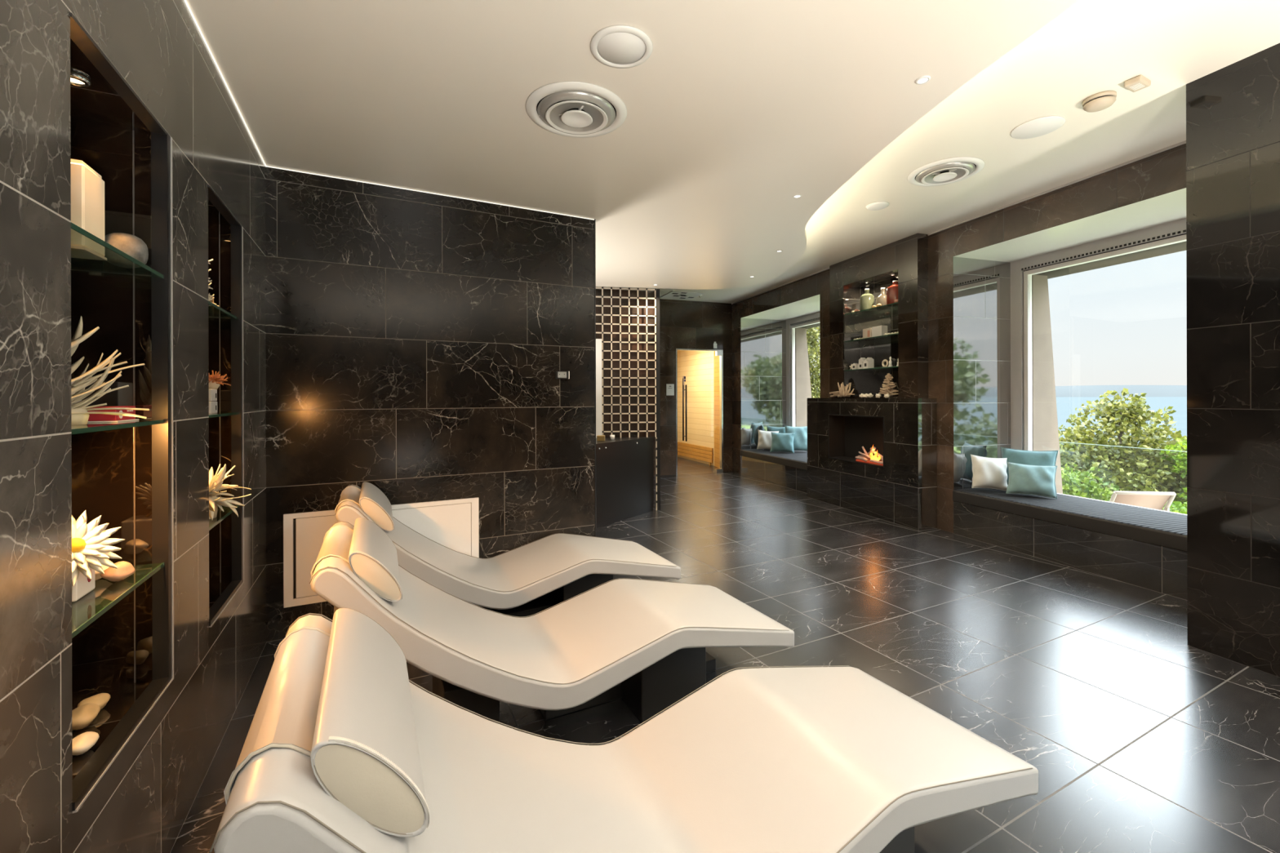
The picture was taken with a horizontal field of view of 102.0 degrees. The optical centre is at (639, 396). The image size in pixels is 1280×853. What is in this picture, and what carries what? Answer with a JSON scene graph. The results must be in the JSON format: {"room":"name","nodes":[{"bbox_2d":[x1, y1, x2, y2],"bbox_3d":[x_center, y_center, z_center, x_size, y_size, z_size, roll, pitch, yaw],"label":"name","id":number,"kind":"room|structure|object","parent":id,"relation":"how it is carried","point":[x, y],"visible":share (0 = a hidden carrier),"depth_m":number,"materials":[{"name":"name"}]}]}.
{"room":"spa","nodes":[
{"label":"spa","id":0,"kind":"room"},
{"bbox_2d":[0,0,266,852],"bbox_3d":[-0.495,-0.154,-0.174,2.886,2.840,5.712,0,0,0],"label":"wall","id":1,"kind":"structure","parent":0,"point":[50,475],"depth_m":1.36,"materials":[{"name":"grey stone"}]},
{"bbox_2d":[70,71,90,87],"bbox_3d":[-1.274,-0.715,1.166,0.052,0.012,0.052,0,0,0],"label":"spotlight","id":2,"kind":"object","parent":1,"relation":"attached to","point":[77,79],"visible":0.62,"depth_m":1.17,"materials":[{"name":"silver metal"}]},
{"bbox_2d":[71,731,99,755],"bbox_3d":[-1.207,0.753,1.122,0.047,0.038,0.057,0,0,0],"label":"pebble","id":3,"kind":"object","parent":1,"relation":"on","point":[82,743],"visible":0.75,"depth_m":1.11,"materials":[{"name":"white stone"}]},
{"bbox_2d":[71,703,100,729],"bbox_3d":[-1.301,0.749,1.209,0.057,0.046,0.067,0,0,0],"label":"pebble","id":4,"kind":"object","parent":1,"relation":"on","point":[82,716],"visible":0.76,"depth_m":1.20,"materials":[{"name":"beige stone"}]},
{"bbox_2d":[77,693,110,709],"bbox_3d":[-1.338,0.754,1.270,0.048,0.038,0.061,0,0,0],"label":"pebble","id":5,"kind":"object","parent":1,"relation":"on","point":[100,700],"visible":0.59,"depth_m":1.27,"materials":[{"name":"beige stone"}]},
{"bbox_2d":[71,222,163,278],"bbox_3d":[-1.309,-0.325,1.142,0.258,0.018,0.485,0,0,-27],"label":"glass shelf","id":6,"kind":"object","parent":1,"relation":"attached to","point":[74,227],"visible":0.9,"depth_m":1.17,"materials":[{"name":"clear glass"}]},
{"bbox_2d":[71,159,106,260],"bbox_3d":[-1.333,-0.435,1.195,0.114,0.203,0.108,0,0,-27],"label":"paper lantern","id":7,"kind":"object","parent":6,"relation":"on","point":[87,186],"visible":0.46,"depth_m":1.19,"materials":[{"name":"beige paper"}]},
{"bbox_2d":[104,232,148,268],"bbox_3d":[-1.332,-0.378,1.336,0.100,0.087,0.099,0,0,0],"label":"stone ball","id":8,"kind":"object","parent":6,"relation":"on","point":[133,246],"visible":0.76,"depth_m":1.31,"materials":[{"name":"grey stone"}]},
{"bbox_2d":[71,419,164,434],"bbox_3d":[-1.308,0.071,1.142,0.258,0.018,0.485,0,0,-27],"label":"glass shelf","id":9,"kind":"object","parent":1,"relation":"attached to","point":[96,426],"visible":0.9,"depth_m":1.16,"materials":[{"name":"clear glass"}]},
{"bbox_2d":[71,315,149,425],"bbox_3d":[-1.266,-0.064,1.212,0.145,0.252,0.171,0,0,-27],"label":"dried plant","id":10,"kind":"object","parent":9,"relation":"on","point":[80,415],"visible":0.74,"depth_m":1.20,"materials":[{"name":"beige plant"}]},
{"bbox_2d":[87,405,138,422],"bbox_3d":[-1.345,0.043,1.322,0.060,0.038,0.128,0,0,-27],"label":"book","id":11,"kind":"object","parent":9,"relation":"on","point":[93,418],"visible":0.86,"depth_m":1.28,"materials":[{"name":"red paper"}]},
{"bbox_2d":[71,562,164,638],"bbox_3d":[-1.307,0.462,1.142,0.258,0.018,0.485,0,0,-27],"label":"glass shelf","id":12,"kind":"object","parent":1,"relation":"attached to","point":[84,625],"visible":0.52,"depth_m":1.15,"materials":[{"name":"clear glass"}]},
{"bbox_2d":[71,510,124,602],"bbox_3d":[-1.265,0.357,1.154,0.154,0.190,0.145,0,0,-27],"label":"potted flower","id":13,"kind":"object","parent":12,"relation":"on","point":[91,548],"visible":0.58,"depth_m":1.17,"materials":[{"name":"white plant"}]},
{"bbox_2d":[94,564,109,580],"bbox_3d":[-1.345,0.431,1.282,0.051,0.042,0.066,0,0,0],"label":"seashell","id":14,"kind":"object","parent":12,"relation":"on","point":[97,575],"visible":0.11,"depth_m":1.27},
{"bbox_2d":[100,561,135,582],"bbox_3d":[-1.279,0.428,1.272,0.047,0.047,0.066,0,0,0],"label":"pebble","id":15,"kind":"object","parent":12,"relation":"on","point":[125,569],"visible":0.97,"depth_m":1.26,"materials":[{"name":"stone"}]},
{"bbox_2d":[69,12,173,813],"bbox_3d":[-1.206,0.029,1.206,0.264,1.513,0.479,0,0,0],"label":"trim","id":16,"kind":"structure","parent":1,"relation":"attached to","point":[85,780],"depth_m":1.41,"materials":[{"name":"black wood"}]},
{"bbox_2d":[208,300,238,319],"bbox_3d":[-1.701,-0.323,1.918,0.258,0.018,0.445,0,0,-27],"label":"glass shelf","id":17,"kind":"object","parent":1,"relation":"attached to","point":[215,312],"visible":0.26,"depth_m":2.01,"materials":[{"name":"clear glass"}]},
{"bbox_2d":[208,258,219,306],"bbox_3d":[-1.612,-0.424,1.915,0.081,0.184,0.076,0,0,-27],"label":"sprig","id":18,"kind":"object","parent":17,"relation":"on","point":[210,298],"visible":0.19,"depth_m":1.93,"materials":[{"name":"beige plant"}]},
{"bbox_2d":[208,412,239,417],"bbox_3d":[-1.700,0.073,1.918,0.258,0.018,0.445,0,0,-27],"label":"glass shelf","id":19,"kind":"object","parent":1,"relation":"attached to","point":[218,414],"visible":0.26,"depth_m":1.98,"materials":[{"name":"clear glass"}]},
{"bbox_2d":[208,401,217,413],"bbox_3d":[-1.663,0.040,1.974,0.065,0.046,0.090,0,0,-27],"label":"box","id":20,"kind":"object","parent":19,"relation":"on","point":[212,405],"visible":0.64,"depth_m":1.97,"materials":[{"name":"white ceramic"}]},
{"bbox_2d":[208,389,217,400],"bbox_3d":[-1.663,-0.007,1.974,0.065,0.046,0.082,0,0,-27],"label":"box","id":21,"kind":"object","parent":20,"relation":"on","point":[212,393],"visible":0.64,"depth_m":1.97,"materials":[{"name":"white ceramic"}]},
{"bbox_2d":[208,370,231,389],"bbox_3d":[-1.671,-0.068,2.030,0.101,0.074,0.103,0,0,-27],"label":"dried flower","id":22,"kind":"object","parent":21,"relation":"on","point":[215,380],"visible":0.77,"depth_m":2.02,"materials":[{"name":"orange plant"}]},
{"bbox_2d":[208,505,239,530],"bbox_3d":[-1.699,0.463,1.918,0.258,0.018,0.445,0,0,-27],"label":"glass shelf","id":23,"kind":"object","parent":1,"relation":"attached to","point":[219,521],"visible":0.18,"depth_m":1.93,"materials":[{"name":"clear glass"}]},
{"bbox_2d":[208,463,251,519],"bbox_3d":[-1.588,0.348,1.950,0.204,0.220,0.253,0,0,-27],"label":"agave","id":24,"kind":"object","parent":23,"relation":"on","point":[215,482],"visible":0.7,"depth_m":1.94,"materials":[{"name":"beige plant"}]},
{"bbox_2d":[208,184,244,627],"bbox_3d":[-1.598,0.030,1.982,0.246,1.513,0.443,0,0,0],"label":"trim","id":25,"kind":"structure","parent":1,"relation":"attached to","point":[216,608],"depth_m":2.17,"materials":[{"name":"black metal"}]},
{"bbox_2d":[184,0,593,219],"bbox_3d":[-0.517,-1.198,0.282,2.843,0.005,6.445,0,0,0],"label":"trim","id":26,"kind":"structure","parent":1,"relation":"attached to","point":[185,1],"depth_m":2.71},
{"bbox_2d":[265,165,595,642],"bbox_3d":[-1.153,-0.152,3.157,1.695,2.840,0.949,0,0,0],"label":"wall","id":27,"kind":"structure","parent":0,"point":[416,342],"depth_m":3.03,"materials":[{"name":"stone"}]},
{"bbox_2d":[283,497,479,608],"bbox_3d":[-1.424,0.858,2.933,0.988,0.487,0.012,0,0,-27],"label":"wall panel","id":28,"kind":"object","parent":27,"relation":"attached to","point":[455,527],"visible":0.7,"depth_m":2.81,"materials":[{"name":"white ceramic"}]},
{"bbox_2d":[555,370,569,378],"bbox_3d":[-0.508,-0.144,3.386,0.094,0.050,0.032,0,0,-27],"label":"thermostat","id":29,"kind":"object","parent":27,"relation":"attached to","point":[558,375],"visible":1,"depth_m":3.37,"materials":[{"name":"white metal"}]},
{"bbox_2d":[594,218,595,537],"bbox_3d":[-0.335,0.031,3.570,0.074,2.469,0.136,0,0,0],"label":"trim","id":30,"kind":"structure","parent":27,"relation":"attached to","point":[594,219],"depth_m":3.50,"materials":[{"name":"black metal"}]},
{"bbox_2d":[653,298,732,475],"bbox_3d":[0.706,-0.157,8.451,1.978,2.840,0.705,0,0,0],"label":"wall","id":31,"kind":"structure","parent":0,"point":[683,324],"depth_m":8.46,"materials":[{"name":"brown stone"}]},
{"bbox_2d":[666,383,674,395],"bbox_3d":[0.489,-0.116,8.370,0.135,0.185,0.007,0,0,-20],"label":"door sign","id":32,"kind":"object","parent":31,"relation":"attached to","point":[669,387],"visible":1,"depth_m":8.37,"materials":[{"name":"white plastic"}]},
{"bbox_2d":[675,348,723,475],"bbox_3d":[0.983,0.237,8.578,0.862,2.050,0.140,0,0,-20],"label":"door","id":33,"kind":"structure","parent":31,"relation":"in","point":[717,353],"depth_m":8.66,"materials":[{"name":"beige wood"}]},
{"bbox_2d":[677,350,714,466],"bbox_3d":[0.906,0.113,10.610,0.892,2.300,2.300,0,0,0],"label":"wall","id":34,"kind":"structure","parent":0,"point":[697,366],"depth_m":10.06,"materials":[{"name":"brown wood"}]},
{"bbox_2d":[714,351,719,468],"bbox_3d":[1.394,0.111,9.144,0.083,2.300,0.633,0,0,0],"label":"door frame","id":35,"kind":"structure","parent":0,"point":[717,411],"depth_m":9.26,"materials":[{"name":"brown wood"}]},
{"bbox_2d":[170,457,1279,852],"bbox_3d":[1.636,1.261,4.726,7.944,0.001,16.403,0,0,0],"label":"floor","id":36,"kind":"structure","parent":0,"point":[1138,738],"depth_m":2.42,"materials":[{"name":"tile"}]},
{"bbox_2d":[334,481,680,617],"bbox_3d":[-0.690,0.864,2.957,1.794,0.806,0.612,0,0,-27],"label":"lounge chair","id":37,"kind":"object","parent":36,"relation":"on","point":[533,578],"visible":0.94,"depth_m":2.82,"materials":[{"name":"white leather"}]},
{"bbox_2d":[309,517,794,724],"bbox_3d":[-0.264,0.863,2.113,1.794,0.806,0.612,0,0,-27],"label":"lounge chair","id":38,"kind":"object","parent":36,"relation":"on","point":[643,643],"visible":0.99,"depth_m":1.94,"materials":[{"name":"white leather"}]},
{"bbox_2d":[208,608,1038,852],"bbox_3d":[0.158,0.862,1.270,1.794,0.806,0.612,0,0,-28],"label":"lounge chair","id":39,"kind":"object","parent":36,"relation":"on","point":[341,753],"visible":1,"depth_m":1.14,"materials":[{"name":"white leather"}]},
{"bbox_2d":[595,436,653,528],"bbox_3d":[-0.352,0.858,5.290,1.010,0.816,1.140,0,0,0],"label":"counter","id":40,"kind":"object","parent":36,"relation":"on","point":[624,465],"visible":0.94,"depth_m":5.33,"materials":[{"name":"laminate"}]},
{"bbox_2d":[595,436,653,446],"bbox_3d":[-0.353,0.463,5.290,1.010,0.026,1.140,0,0,0],"label":"countertop","id":41,"kind":"structure","parent":40,"relation":"on","point":[607,441],"depth_m":5.44,"materials":[{"name":"stone"}]},
{"bbox_2d":[595,338,602,438],"bbox_3d":[-0.513,-0.091,5.619,0.200,1.080,0.014,0,0,-10],"label":"board","id":42,"kind":"object","parent":41,"relation":"on","point":[598,341],"visible":0.24,"depth_m":5.62,"materials":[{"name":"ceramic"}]},
{"bbox_2d":[596,435,604,440],"bbox_3d":[-0.399,0.422,5.300,0.080,0.055,0.080,0,0,0],"label":"caddy","id":43,"kind":"object","parent":41,"relation":"on","point":[599,437],"visible":1,"depth_m":5.26,"materials":[{"name":"brown wood"}]},
{"bbox_2d":[595,286,660,510],"bbox_3d":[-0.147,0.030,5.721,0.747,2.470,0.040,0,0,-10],"label":"lattice screen","id":44,"kind":"object","parent":36,"relation":"on","point":[657,358],"visible":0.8,"depth_m":5.73,"materials":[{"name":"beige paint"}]},
{"bbox_2d":[740,448,807,493],"bbox_3d":[2.342,1.056,7.646,0.860,0.406,1.966,0,0,-17],"label":"window bench","id":45,"kind":"object","parent":36,"relation":"on","point":[787,469],"visible":0.7,"depth_m":7.52,"materials":[{"name":"black stone"}]},
{"bbox_2d":[756,430,778,449],"bbox_3d":[2.027,0.687,8.209,0.345,0.360,0.219,0,0,14],"label":"cushion","id":46,"kind":"object","parent":45,"relation":"on","point":[764,437],"visible":0.74,"depth_m":8.17,"materials":[{"name":"white fabric"}]},
{"bbox_2d":[766,425,785,433],"bbox_3d":[2.212,0.660,8.352,0.406,0.409,0.229,0,0,42],"label":"cushion","id":47,"kind":"object","parent":45,"relation":"on","point":[781,429],"visible":0.2,"depth_m":8.33,"materials":[{"name":"teal fabric"}]},
{"bbox_2d":[769,431,795,453],"bbox_3d":[2.180,0.697,7.922,0.366,0.346,0.233,0,0,26],"label":"cushion","id":48,"kind":"object","parent":45,"relation":"on","point":[784,442],"visible":1,"depth_m":7.86,"materials":[{"name":"teal fabric"}]},
{"bbox_2d":[784,425,807,451],"bbox_3d":[2.451,0.649,8.060,0.386,0.424,0.212,0,0,13],"label":"cushion","id":49,"kind":"object","parent":45,"relation":"on","point":[800,442],"visible":0.62,"depth_m":8.00,"materials":[{"name":"teal fabric"}]},
{"bbox_2d":[807,233,937,530],"bbox_3d":[2.594,-0.161,5.764,0.504,2.838,1.717,0,0,-17],"label":"fireplace","id":50,"kind":"object","parent":36,"relation":"on","point":[902,427],"visible":0.89,"depth_m":5.56,"materials":[{"name":"black stone"}]},
{"bbox_2d":[829,382,854,397],"bbox_3d":[2.324,-0.083,5.950,0.079,0.172,0.370,0,0,-17],"label":"bundle","id":51,"kind":"object","parent":50,"relation":"on","point":[843,392],"visible":1,"depth_m":5.90,"materials":[{"name":"beige wood"}]},
{"bbox_2d":[855,445,883,465],"bbox_3d":[2.514,0.606,5.547,0.171,0.200,0.472,0,0,-18],"label":"fire","id":52,"kind":"object","parent":50,"relation":"in","point":[865,457],"visible":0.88,"depth_m":5.55,"materials":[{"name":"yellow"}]},
{"bbox_2d":[844,302,897,316],"bbox_3d":[2.648,-0.951,5.669,0.321,0.018,0.812,0,0,-18],"label":"glass shelf","id":53,"kind":"object","parent":50,"relation":"attached to","point":[896,302],"visible":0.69,"depth_m":5.60,"materials":[{"name":"clear glass"}]},
{"bbox_2d":[859,288,874,312],"bbox_3d":[2.548,-1.088,5.811,0.150,0.255,0.150,0,0,0],"label":"glass bottle","id":54,"kind":"object","parent":53,"relation":"on","point":[867,300],"visible":0.97,"depth_m":5.76,"materials":[{"name":"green glass"}]},
{"bbox_2d":[875,287,889,310],"bbox_3d":[2.658,-1.078,5.662,0.136,0.235,0.136,0,0,0],"label":"glass bottle","id":55,"kind":"object","parent":53,"relation":"on","point":[882,299],"visible":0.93,"depth_m":5.62,"materials":[{"name":"white glass"}]},
{"bbox_2d":[886,280,897,306],"bbox_3d":[2.679,-1.091,5.428,0.176,0.260,0.176,0,0,0],"label":"glass bottle","id":56,"kind":"object","parent":53,"relation":"on","point":[892,291],"visible":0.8,"depth_m":5.38,"materials":[{"name":"red glass"}]},
{"bbox_2d":[844,333,897,342],"bbox_3d":[2.649,-0.637,5.669,0.321,0.018,0.812,0,0,-18],"label":"glass shelf","id":57,"kind":"object","parent":50,"relation":"attached to","point":[892,336],"visible":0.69,"depth_m":5.71,"materials":[{"name":"clear glass"}]},
{"bbox_2d":[862,328,871,338],"bbox_3d":[2.547,-0.702,5.747,0.082,0.112,0.124,0,0,-18],"label":"gift box","id":58,"kind":"object","parent":57,"relation":"on","point":[867,333],"visible":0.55,"depth_m":5.72,"materials":[{"name":"white cardboard"}]},
{"bbox_2d":[871,325,887,337],"bbox_3d":[2.596,-0.706,5.611,0.080,0.118,0.146,0,0,-17],"label":"gift box","id":59,"kind":"object","parent":57,"relation":"on","point":[878,331],"visible":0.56,"depth_m":5.57,"materials":[{"name":"white cardboard"}]},
{"bbox_2d":[844,365,898,371],"bbox_3d":[2.650,-0.303,5.669,0.321,0.018,0.812,0,0,-18],"label":"glass shelf","id":60,"kind":"object","parent":50,"relation":"attached to","point":[887,367],"visible":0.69,"depth_m":5.68,"materials":[{"name":"clear glass"}]},
{"bbox_2d":[851,363,858,369],"bbox_3d":[2.474,-0.350,5.950,0.044,0.075,0.072,0,0,-17],"label":"lantern","id":61,"kind":"object","parent":60,"relation":"on","point":[855,366],"visible":0.87,"depth_m":5.92,"materials":[{"name":"white ceramic"}]},
{"bbox_2d":[858,361,862,368],"bbox_3d":[2.494,-0.355,5.820,0.042,0.085,0.068,0,0,-18],"label":"lantern","id":62,"kind":"object","parent":60,"relation":"on","point":[860,363],"visible":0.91,"depth_m":5.81,"materials":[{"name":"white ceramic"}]},
{"bbox_2d":[862,360,871,368],"bbox_3d":[2.518,-0.362,5.743,0.045,0.100,0.074,0,0,-17],"label":"lantern","id":63,"kind":"object","parent":60,"relation":"on","point":[866,363],"visible":0.94,"depth_m":5.72,"materials":[{"name":"white ceramic"}]},
{"bbox_2d":[865,357,874,368],"bbox_3d":[2.570,-0.377,5.796,0.050,0.130,0.082,0,0,-17],"label":"lantern","id":64,"kind":"object","parent":60,"relation":"on","point":[871,359],"visible":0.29,"depth_m":5.76,"materials":[{"name":"white ceramic"}]},
{"bbox_2d":[881,359,888,367],"bbox_3d":[2.618,-0.357,5.528,0.036,0.089,0.088,0,0,-18],"label":"ring ornament","id":65,"kind":"object","parent":60,"relation":"on","point":[884,360],"visible":0.98,"depth_m":5.51,"materials":[{"name":"white ceramic"}]},
{"bbox_2d":[878,373,898,395],"bbox_3d":[2.592,-0.126,5.395,0.163,0.243,0.221,0,0,-18],"label":"tree","id":66,"kind":"object","parent":50,"relation":"on","point":[888,388],"visible":1,"depth_m":5.38,"materials":[{"name":"beige wood"}]},
{"bbox_2d":[952,488,1187,600],"bbox_3d":[3.506,1.052,3.951,0.722,0.406,1.918,0,0,-18],"label":"window bench","id":67,"kind":"object","parent":36,"relation":"on","point":[1150,565],"visible":0.7,"depth_m":3.79,"materials":[{"name":"black stone"}]},
{"bbox_2d":[970,454,1007,491],"bbox_3d":[3.145,0.685,4.661,0.347,0.365,0.230,0,0,5],"label":"cushion","id":68,"kind":"object","parent":67,"relation":"on","point":[988,473],"visible":0.98,"depth_m":4.61,"materials":[{"name":"white fabric"}]},
{"bbox_2d":[1000,447,1058,494],"bbox_3d":[3.495,0.658,4.667,0.235,0.410,0.426,0,0,-43],"label":"cushion","id":69,"kind":"object","parent":67,"relation":"on","point":[1043,458],"visible":0.37,"depth_m":4.62,"materials":[{"name":"teal fabric"}]},
{"bbox_2d":[1005,462,1057,498],"bbox_3d":[3.349,0.710,4.432,0.360,0.336,0.257,0,0,35],"label":"cushion","id":70,"kind":"object","parent":67,"relation":"on","point":[1037,480],"visible":1,"depth_m":4.38,"materials":[{"name":"teal fabric"}]},
{"bbox_2d":[186,0,1279,303],"bbox_3d":[1.605,-1.394,2.755,7.897,0.371,12.491,0,0,0],"label":"ceiling","id":71,"kind":"structure","parent":0,"point":[737,109],"depth_m":2.30,"materials":[{"name":"white paint"}]},
{"bbox_2d":[525,80,626,137],"bbox_3d":[-0.266,-1.185,2.182,0.424,0.035,0.424,0,0,-34],"label":"ceiling vent","id":72,"kind":"object","parent":71,"relation":"in","point":[571,108],"visible":1,"depth_m":2.13,"materials":[{"name":"metal"}]},
{"bbox_2d":[590,24,653,68],"bbox_3d":[-0.063,-1.197,1.780,0.216,0.010,0.216,0,0,0],"label":"recessed light","id":73,"kind":"object","parent":71,"relation":"in","point":[619,46],"visible":1,"depth_m":1.77,"materials":[{"name":"white plastic"}]},
{"bbox_2d":[659,290,703,299],"bbox_3d":[0.642,-1.571,8.020,0.520,0.008,0.520,0,0,-20],"label":"ceiling vent","id":74,"kind":"object","parent":71,"relation":"in","point":[673,295],"visible":1,"depth_m":7.98,"materials":[{"name":"white metal"}]},
{"bbox_2d":[792,194,801,198],"bbox_3d":[0.944,-1.204,3.106,0.052,0.004,0.052,0,0,0],"label":"recessed light","id":75,"kind":"object","parent":71,"relation":"in","point":[796,196],"visible":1,"depth_m":3.10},
{"bbox_2d":[865,201,888,210],"bbox_3d":[1.954,-1.569,4.264,0.176,0.018,0.176,0,0,0],"label":"ceiling speaker","id":76,"kind":"object","parent":71,"relation":"attached to","point":[876,206],"visible":1,"depth_m":4.24},
{"bbox_2d":[915,75,930,84],"bbox_3d":[1.076,-1.204,1.968,0.052,0.004,0.052,0,0,0],"label":"recessed light","id":77,"kind":"object","parent":71,"relation":"in","point":[923,79],"visible":1,"depth_m":1.97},
{"bbox_2d":[906,156,985,186],"bbox_3d":[2.141,-1.560,3.637,0.470,0.039,0.470,0,0,-34],"label":"ceiling vent","id":78,"kind":"object","parent":71,"relation":"in","point":[952,170],"visible":1,"depth_m":3.59,"materials":[{"name":"metal"}]},
{"bbox_2d":[1010,115,1065,138],"bbox_3d":[2.329,-1.576,3.036,0.256,0.006,0.256,0,0,0],"label":"access cover","id":79,"kind":"object","parent":71,"relation":"attached to","point":[1039,126],"visible":1,"depth_m":3.03,"materials":[{"name":"white plastic"}]},
{"bbox_2d":[1082,90,1116,111],"bbox_3d":[2.429,-1.554,2.738,0.136,0.054,0.136,0,0,0],"label":"smoke detector","id":80,"kind":"object","parent":71,"relation":"attached to","point":[1101,100],"visible":1,"depth_m":2.71,"materials":[{"name":"plastic"}]},
{"bbox_2d":[1124,75,1151,92],"bbox_3d":[2.486,-1.565,2.588,0.110,0.031,0.070,0,0,-27],"label":"ceiling sensor","id":81,"kind":"object","parent":71,"relation":"attached to","point":[1139,82],"visible":1,"depth_m":2.57,"materials":[{"name":"plastic"}]},
{"bbox_2d":[1129,83,1145,90],"bbox_3d":[2.484,-1.550,2.587,0.056,0.001,0.040,0,0,-27],"label":"grille","id":82,"kind":"object","parent":81,"relation":"attached to","point":[1135,86],"depth_m":2.59,"materials":[{"name":"white metal"}]},
{"bbox_2d":[732,143,1186,551],"bbox_3d":[3.883,-0.116,3.527,4.778,3.540,14.073,0,0,0],"label":"window surround","id":83,"kind":"structure","parent":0,"point":[969,262],"depth_m":4.86,"materials":[{"name":"brown stone"}]},
{"bbox_2d":[786,311,819,426],"bbox_3d":[2.803,-0.183,7.756,0.080,2.220,2.048,0,0,-17],"label":"window frame","id":84,"kind":"structure","parent":83,"relation":"in","point":[791,324],"depth_m":8.60,"materials":[{"name":"metal"}]},
{"bbox_2d":[731,140,1186,304],"bbox_3d":[2.514,-1.573,5.806,1.952,0.015,5.934,0,0,0],"label":"trim","id":85,"kind":"structure","parent":83,"relation":"attached to","point":[1184,141],"depth_m":3.98,"materials":[{"name":"metal"}]},
{"bbox_2d":[1010,217,1186,515],"bbox_3d":[3.890,-0.185,4.074,0.080,2.220,1.930,0,0,-17],"label":"window","id":86,"kind":"structure","parent":83,"relation":"in","point":[1022,271],"depth_m":4.85,"materials":[{"name":"metal"}]},
{"bbox_2d":[1186,43,1279,677],"bbox_3d":[3.296,-0.164,2.239,1.060,2.840,1.233,0,0,0],"label":"wall pillar","id":87,"kind":"structure","parent":0,"point":[1233,111],"depth_m":2.45,"materials":[{"name":"black tile"}]},
{"bbox_3d":[-2.514,-1.748,1.306,19.968,0.240,25.192,0,0,0],"label":"roof","id":88,"kind":"structure","parent":0,"visible":0},
{"bbox_2d":[796,240,1186,328],"bbox_3d":[4.250,-1.427,3.700,4.684,0.540,13.931,0,0,0],"label":"roof eave","id":89,"kind":"object","parent":88,"relation":"attached to","point":[1180,246],"visible":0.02,"depth_m":4.40,"materials":[{"name":"paint"}]},
{"label":"outside","id":90,"kind":"structure","parent":0,"visible":0},
{"bbox_2d":[1056,396,1186,450],"bbox_3d":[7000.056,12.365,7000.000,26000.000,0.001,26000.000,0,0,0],"label":"sea","id":91,"kind":"structure","parent":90,"point":[1065,406],"depth_m":1262.17,"materials":[{"name":"liquid"}]},
{"bbox_2d":[1055,385,1186,396],"bbox_3d":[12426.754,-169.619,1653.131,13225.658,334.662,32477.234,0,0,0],"label":"hills","id":92,"kind":"structure","parent":91,"relation":"on","point":[1077,390],"depth_m":8883.94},
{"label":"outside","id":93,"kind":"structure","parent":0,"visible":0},
{"bbox_3d":[4.849,1.702,4.673,7.368,0.200,17.783,0,0,0],"label":"floor","id":94,"kind":"structure","parent":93,"visible":0},
{"bbox_2d":[795,328,811,426],"bbox_3d":[2.773,0.083,8.831,0.529,3.150,0.424,0,0,0],"label":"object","id":95,"kind":"object","parent":94,"relation":"on","point":[802,381],"visible":0.14,"depth_m":8.65,"materials":[{"name":"white paint"}]},
{"bbox_2d":[1031,274,1062,493],"bbox_3d":[3.879,0.080,5.092,0.529,3.150,0.424,0,0,0],"label":"window reveal","id":96,"kind":"object","parent":94,"relation":"on","point":[1045,421],"visible":0.14,"depth_m":4.92,"materials":[{"name":"white paint"}]},
{"bbox_2d":[1058,441,1186,452],"bbox_3d":[5.627,1.084,5.443,0.040,1.041,17.000,0,0,-18],"label":"glass railing","id":97,"kind":"object","parent":94,"relation":"on","point":[1059,442],"visible":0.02,"depth_m":5.86,"materials":[{"name":"glass"}]},
{"bbox_2d":[1109,490,1176,511],"bbox_3d":[4.978,1.250,5.326,0.683,0.680,0.754,0,0,8],"label":"deck chair","id":98,"kind":"object","parent":94,"relation":"on","point":[1150,500],"visible":0.2,"depth_m":5.04,"materials":[{"name":"beige fabric"}]},
{"bbox_3d":[0.757,0.113,10.064,1.209,2.300,3.392,0,0,0],"label":"wall","id":99,"kind":"structure","parent":0,"visible":0},
{"bbox_2d":[677,441,712,465],"bbox_3d":[0.894,1.101,10.593,0.025,0.324,2.387,0,0,-21],"label":"baseboard","id":100,"kind":"structure","parent":99,"relation":"attached to","point":[706,451],"depth_m":10.06,"materials":[{"name":"brown wood"}]},
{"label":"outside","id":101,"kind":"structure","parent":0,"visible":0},
{"bbox_3d":[22.453,4.504,7.076,67.500,0.200,124.351,0,0,0],"label":"ground","id":102,"kind":"structure","parent":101,"visible":0},
{"bbox_2d":[805,326,820,398],"bbox_3d":[4.767,1.002,14.067,1.916,6.907,1.664,0,0,0],"label":"tree","id":103,"kind":"object","parent":102,"relation":"on","point":[815,380],"visible":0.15,"depth_m":13.76,"materials":[{"name":"green plant"}]},
{"bbox_2d":[1061,463,1119,502],"bbox_3d":[6.982,2.753,8.201,2.046,3.395,1.803,0,0,0],"label":"leafy bush","id":104,"kind":"object","parent":102,"relation":"on","point":[1088,485],"visible":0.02,"depth_m":8.13,"materials":[{"name":"green plant"}]},
{"bbox_2d":[1057,387,1186,507],"bbox_3d":[8.730,2.146,9.198,4.077,4.613,2.274,0,0,0],"label":"leafy tree","id":105,"kind":"object","parent":102,"relation":"on","point":[1131,469],"visible":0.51,"depth_m":8.82,"materials":[{"name":"green plant"}]},
{"bbox_2d":[1159,435,1186,504],"bbox_3d":[9.835,2.437,8.226,2.620,4.015,1.719,0,0,0],"label":"leafy tree","id":106,"kind":"object","parent":102,"relation":"on","point":[1181,456],"visible":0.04,"depth_m":8.36,"materials":[{"name":"green plant"}]},
{"bbox_2d":[1162,498,1186,514],"bbox_3d":[8.055,2.893,7.502,2.737,3.105,1.862,0,0,0],"label":"leafy bush","id":107,"kind":"object","parent":102,"relation":"on","point":[1180,508],"visible":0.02,"depth_m":7.55,"materials":[{"name":"green plant"}]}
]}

